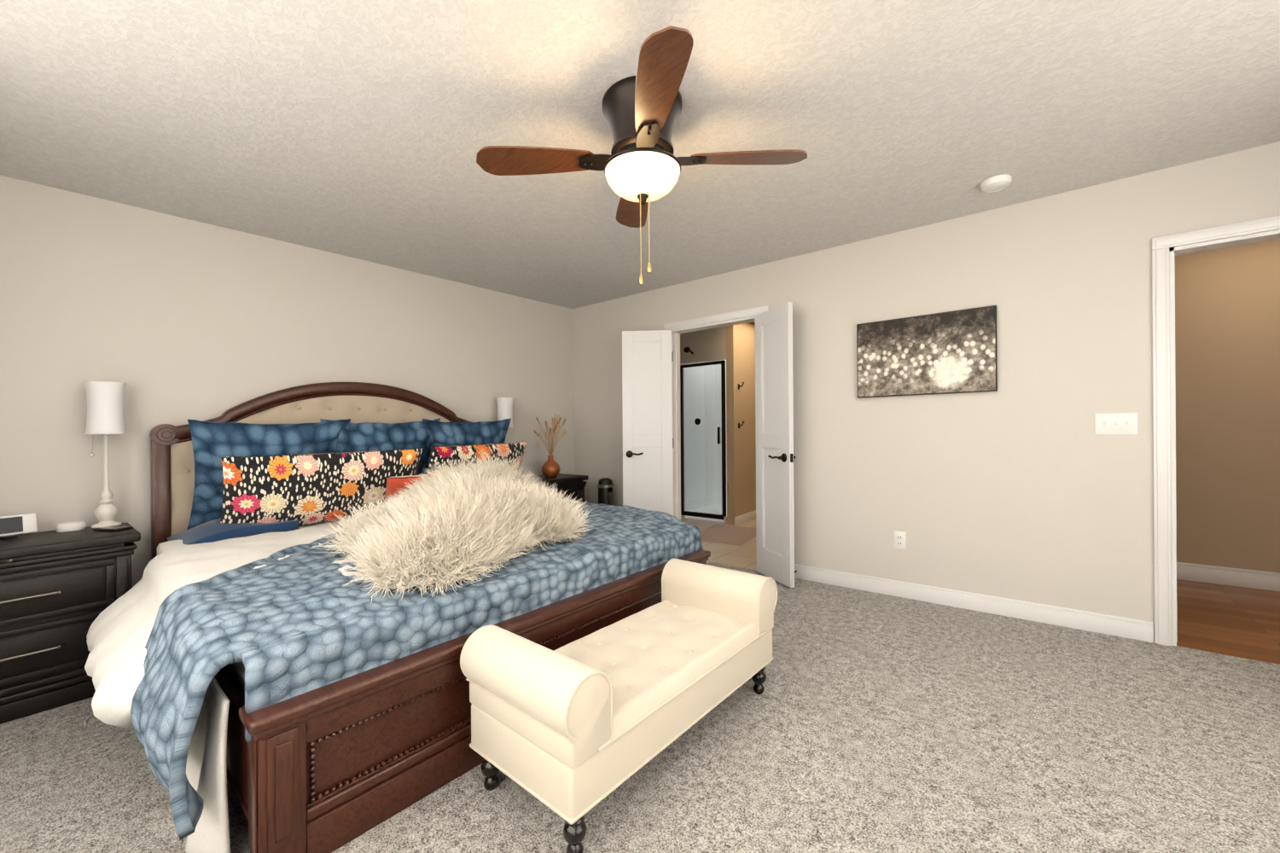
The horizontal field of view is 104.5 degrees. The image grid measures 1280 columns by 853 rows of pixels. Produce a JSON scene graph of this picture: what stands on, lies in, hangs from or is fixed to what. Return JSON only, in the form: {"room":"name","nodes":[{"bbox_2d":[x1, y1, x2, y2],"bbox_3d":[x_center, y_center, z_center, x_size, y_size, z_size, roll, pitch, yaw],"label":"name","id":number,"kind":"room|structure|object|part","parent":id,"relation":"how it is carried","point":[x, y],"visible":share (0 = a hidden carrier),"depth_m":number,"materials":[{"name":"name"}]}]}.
{"room":"bedroom","nodes":[
{"label":"bedroom","id":0,"kind":"room"},
{"bbox_2d":[0,174,574,587],"bbox_3d":[-2.100,-0.001,3.639,0.120,2.481,4.540,0,0,39],"label":"wall","id":1,"kind":"structure","parent":0,"point":[171,320],"depth_m":2.89,"materials":[{"name":"white paint"}]},
{"bbox_2d":[0,562,1279,852],"bbox_3d":[-0.012,1.205,1.893,5.550,0.159,4.424,0,0,39],"label":"floor","id":2,"kind":"structure","parent":0,"point":[870,723],"depth_m":1.70,"materials":[{"name":"grey carpet"}]},
{"bbox_2d":[0,522,140,724],"bbox_3d":[-2.801,0.874,2.212,0.476,0.732,0.768,0,0,39],"label":"nightstand","id":3,"kind":"object","parent":2,"relation":"on","point":[60,592],"visible":0.67,"depth_m":2.17,"materials":[{"name":"black wood"}]},
{"bbox_2d":[0,513,37,538],"bbox_3d":[-2.914,0.445,2.286,0.060,0.139,0.170,0,0,31],"label":"alarm clock","id":4,"kind":"object","parent":3,"relation":"on","point":[13,526],"visible":1,"depth_m":2.30,"materials":[{"name":"white plastic"}]},
{"bbox_2d":[55,520,86,532],"bbox_3d":[-2.810,0.493,2.448,0.100,0.043,0.100,0,0,39],"label":"speaker","id":5,"kind":"object","parent":3,"relation":"on","point":[70,526],"visible":1,"depth_m":2.42},
{"bbox_2d":[83,381,127,529],"bbox_3d":[-2.734,0.143,2.539,0.150,0.739,0.150,0,0,39],"label":"table lamp","id":6,"kind":"object","parent":3,"relation":"on","point":[105,416],"visible":1,"depth_m":2.51,"materials":[{"name":"white"}]},
{"bbox_2d":[93,525,133,531],"bbox_3d":[-2.607,0.503,2.446,0.169,0.013,0.074,0,0,14],"label":"phone","id":7,"kind":"object","parent":3,"relation":"on","point":[113,528],"visible":0.98,"depth_m":2.42,"materials":[{"name":"black plastic"}]},
{"bbox_2d":[83,714,93,726],"bbox_3d":[-2.257,1.214,2.156,0.424,0.014,0.220,0,0,39],"label":"cables","id":8,"kind":"object","parent":2,"relation":"on","point":[84,722],"visible":0.15,"depth_m":2.05,"materials":[{"name":"white plastic"}]},
{"bbox_2d":[84,382,710,852],"bbox_3d":[-1.182,0.452,2.756,2.308,1.540,2.543,0,0,41],"label":"bed","id":9,"kind":"object","parent":2,"relation":"on","point":[335,575],"visible":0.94,"depth_m":1.80,"materials":[{"name":"blue fabric"}]},
{"bbox_2d":[379,472,453,519],"bbox_3d":[-1.392,0.431,3.090,0.259,0.274,0.404,0,0,41],"label":"pillow","id":10,"kind":"object","parent":9,"relation":"on","point":[391,482],"depth_m":2.97,"materials":[{"name":"fabric"}]},
{"bbox_2d":[129,493,704,841],"bbox_3d":[-0.921,0.769,2.584,1.556,0.510,2.466,0,0,40],"label":"quilt","id":11,"kind":"object","parent":9,"relation":"on","point":[221,637],"depth_m":1.60,"materials":[{"name":"blue fabric"}]},
{"bbox_2d":[345,470,574,588],"bbox_3d":[-0.892,0.420,2.588,1.344,0.297,1.350,0,0,40],"label":"throw","id":12,"kind":"object","parent":9,"relation":"on","point":[421,512],"depth_m":2.07,"materials":[{"name":"beige fur"}]},
{"bbox_2d":[523,473,587,502],"bbox_3d":[-0.909,0.834,4.566,0.476,0.732,0.768,0,0,39],"label":"nightstand","id":13,"kind":"object","parent":2,"relation":"on","point":[568,485],"visible":0.23,"depth_m":4.57,"materials":[{"name":"black wood"}]},
{"bbox_2d":[496,397,513,443],"bbox_3d":[-1.205,0.111,4.440,0.150,0.739,0.150,0,0,39],"label":"table lamp","id":14,"kind":"object","parent":13,"relation":"on","point":[504,408],"visible":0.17,"depth_m":4.38,"materials":[{"name":"white fabric"}]},
{"bbox_2d":[533,413,566,477],"bbox_3d":[-0.811,0.174,4.622,0.253,0.596,0.304,0,0,39],"label":"vase","id":15,"kind":"object","parent":13,"relation":"on","point":[550,468],"visible":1,"depth_m":4.59,"materials":[{"name":"orange ceramic"}]},
{"bbox_2d":[597,477,613,505],"bbox_3d":[-0.330,0.838,4.748,0.180,0.691,0.180,0,0,39],"label":"trash can","id":16,"kind":"object","parent":2,"relation":"on","point":[605,485],"visible":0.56,"depth_m":4.69,"materials":[{"name":"black plastic"}]},
{"bbox_2d":[459,558,777,852],"bbox_3d":[0.014,0.918,1.901,0.563,0.527,1.243,0,0,39],"label":"bench","id":17,"kind":"object","parent":2,"relation":"on","point":[573,734],"visible":1,"depth_m":1.57,"materials":[{"name":"beige leather"}]},
{"bbox_2d":[0,0,1279,308],"bbox_3d":[0.007,-1.305,1.938,5.550,0.180,4.540,0,0,39],"label":"ceiling","id":18,"kind":"structure","parent":0,"point":[365,130],"depth_m":2.00,"materials":[{"name":"white paint"}]},
{"bbox_2d":[476,25,807,285],"bbox_3d":[0.013,-0.906,1.935,1.026,0.722,0.955,0,0,39],"label":"ceiling fan","id":19,"kind":"object","parent":18,"relation":"hanging from","point":[640,165],"visible":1,"depth_m":1.86,"materials":[{"name":"brown wood"}]},
{"bbox_3d":[0.010,-0.979,1.934,0.302,0.160,0.302,0,0,39],"label":"lamp shade","id":20,"kind":"part","parent":19,"relation":"part of","materials":[{"name":"white glass"}]},
{"bbox_2d":[979,174,1012,192],"bbox_3d":[1.889,-1.284,2.632,0.140,0.042,0.140,0,0,39],"label":"smoke detector","id":21,"kind":"object","parent":18,"relation":"attached to","point":[996,183],"visible":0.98,"depth_m":2.60,"materials":[{"name":"white plastic"}]},
{"bbox_2d":[680,322,756,525],"bbox_3d":[1.409,-0.074,5.834,3.800,2.510,3.280,0,0,39],"label":"wall","id":22,"kind":"structure","parent":0,"point":[733,346],"depth_m":6.05,"materials":[{"name":"white paint"}]},
{"bbox_2d":[680,347,726,519],"bbox_3d":[0.710,0.070,5.961,0.630,2.067,0.175,0,0,39],"label":"shower door frame","id":23,"kind":"object","parent":22,"relation":"attached to","point":[723,468],"visible":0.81,"depth_m":5.99,"materials":[{"name":"black metal"}]},
{"bbox_2d":[738,382,744,428],"bbox_3d":[1.192,-0.252,5.828,0.071,0.545,0.040,0,0,39],"label":"hooks","id":24,"kind":"object","parent":22,"relation":"attached to","point":[739,386],"visible":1,"depth_m":5.83,"materials":[{"name":"black metal"}]},
{"bbox_2d":[734,510,756,525],"bbox_3d":[1.668,1.088,6.454,0.014,0.112,1.800,0,0,39],"label":"baseboard","id":25,"kind":"structure","parent":22,"relation":"attached to","point":[744,518],"depth_m":5.94,"materials":[{"name":"white wood"}]},
{"bbox_2d":[572,141,1279,642],"bbox_3d":[1.400,-0.074,3.660,5.310,2.499,0.120,0,0,39],"label":"wall","id":26,"kind":"structure","parent":0,"point":[1023,483],"depth_m":2.99,"materials":[{"name":"white paint"}]},
{"bbox_2d":[622,330,673,515],"bbox_3d":[0.068,0.152,4.447,0.376,2.026,0.315,0,0,39],"label":"door","id":27,"kind":"structure","parent":26,"relation":"attached to","point":[647,408],"depth_m":4.44,"materials":[{"name":"white wood"}]},
{"bbox_2d":[754,302,795,587],"bbox_3d":[0.998,0.132,3.712,0.392,2.022,0.295,0,0,39],"label":"door","id":28,"kind":"structure","parent":26,"relation":"attached to","point":[775,458],"depth_m":3.68,"materials":[{"name":"white wood"}]},
{"bbox_2d":[893,530,906,549],"bbox_3d":[1.735,0.759,3.312,0.072,0.117,0.008,0,0,39],"label":"electrical outlet plate","id":29,"kind":"object","parent":26,"relation":"attached to","point":[899,539],"visible":1,"depth_m":3.31,"materials":[{"name":"white plastic"}]},
{"bbox_2d":[856,305,997,397],"bbox_3d":[1.827,-0.462,3.213,0.790,0.521,0.034,0,0,39],"label":"picture","id":30,"kind":"object","parent":26,"relation":"attached to","point":[954,352],"visible":0.98,"depth_m":3.17,"materials":[{"name":"grey"}]},
{"bbox_2d":[663,215,1279,646],"bbox_3d":[1.853,0.090,3.297,4.054,2.137,0.168,0,0,39],"label":"door frame","id":31,"kind":"structure","parent":26,"relation":"attached to","point":[1164,252],"depth_m":2.53,"materials":[{"name":"white wood"}]},
{"bbox_2d":[794,564,1153,642],"bbox_3d":[1.841,1.084,3.226,2.100,0.128,0.014,0,0,39],"label":"baseboard","id":32,"kind":"structure","parent":26,"relation":"attached to","point":[1112,625],"depth_m":2.98,"materials":[{"name":"white wood"}]},
{"bbox_2d":[1094,413,1137,435],"bbox_3d":[2.547,-0.013,2.652,0.166,0.118,0.014,0,0,39],"label":"switch plate","id":33,"kind":"object","parent":26,"relation":"attached to","point":[1117,424],"visible":1,"depth_m":2.65,"materials":[{"name":"white plastic"}]},
{"bbox_2d":[680,517,1279,664],"bbox_3d":[3.058,1.147,4.442,8.100,0.166,3.394,0,0,39],"label":"floor","id":34,"kind":"structure","parent":0,"point":[1240,622],"depth_m":2.92,"materials":[{"name":"brown wood"}]},
{"bbox_2d":[700,524,756,545],"bbox_3d":[0.934,1.146,5.307,0.620,0.024,0.850,0,0,31],"label":"bath rug","id":35,"kind":"object","parent":34,"relation":"on","point":[729,534],"visible":0.85,"depth_m":5.22,"materials":[{"name":"beige fabric"}]},
{"bbox_2d":[1175,238,1279,573],"bbox_3d":[4.440,-0.138,3.140,4.300,2.488,0.120,0,0,39],"label":"wall","id":36,"kind":"structure","parent":0,"point":[1227,332],"depth_m":3.38,"materials":[{"name":"beige paint"}]},
{"bbox_2d":[1176,562,1279,592],"bbox_3d":[4.405,1.018,3.087,4.100,0.166,0.016,0,0,39],"label":"baseboard","id":37,"kind":"structure","parent":36,"relation":"attached to","point":[1238,578],"depth_m":3.38,"materials":[{"name":"white wood"}]}
]}

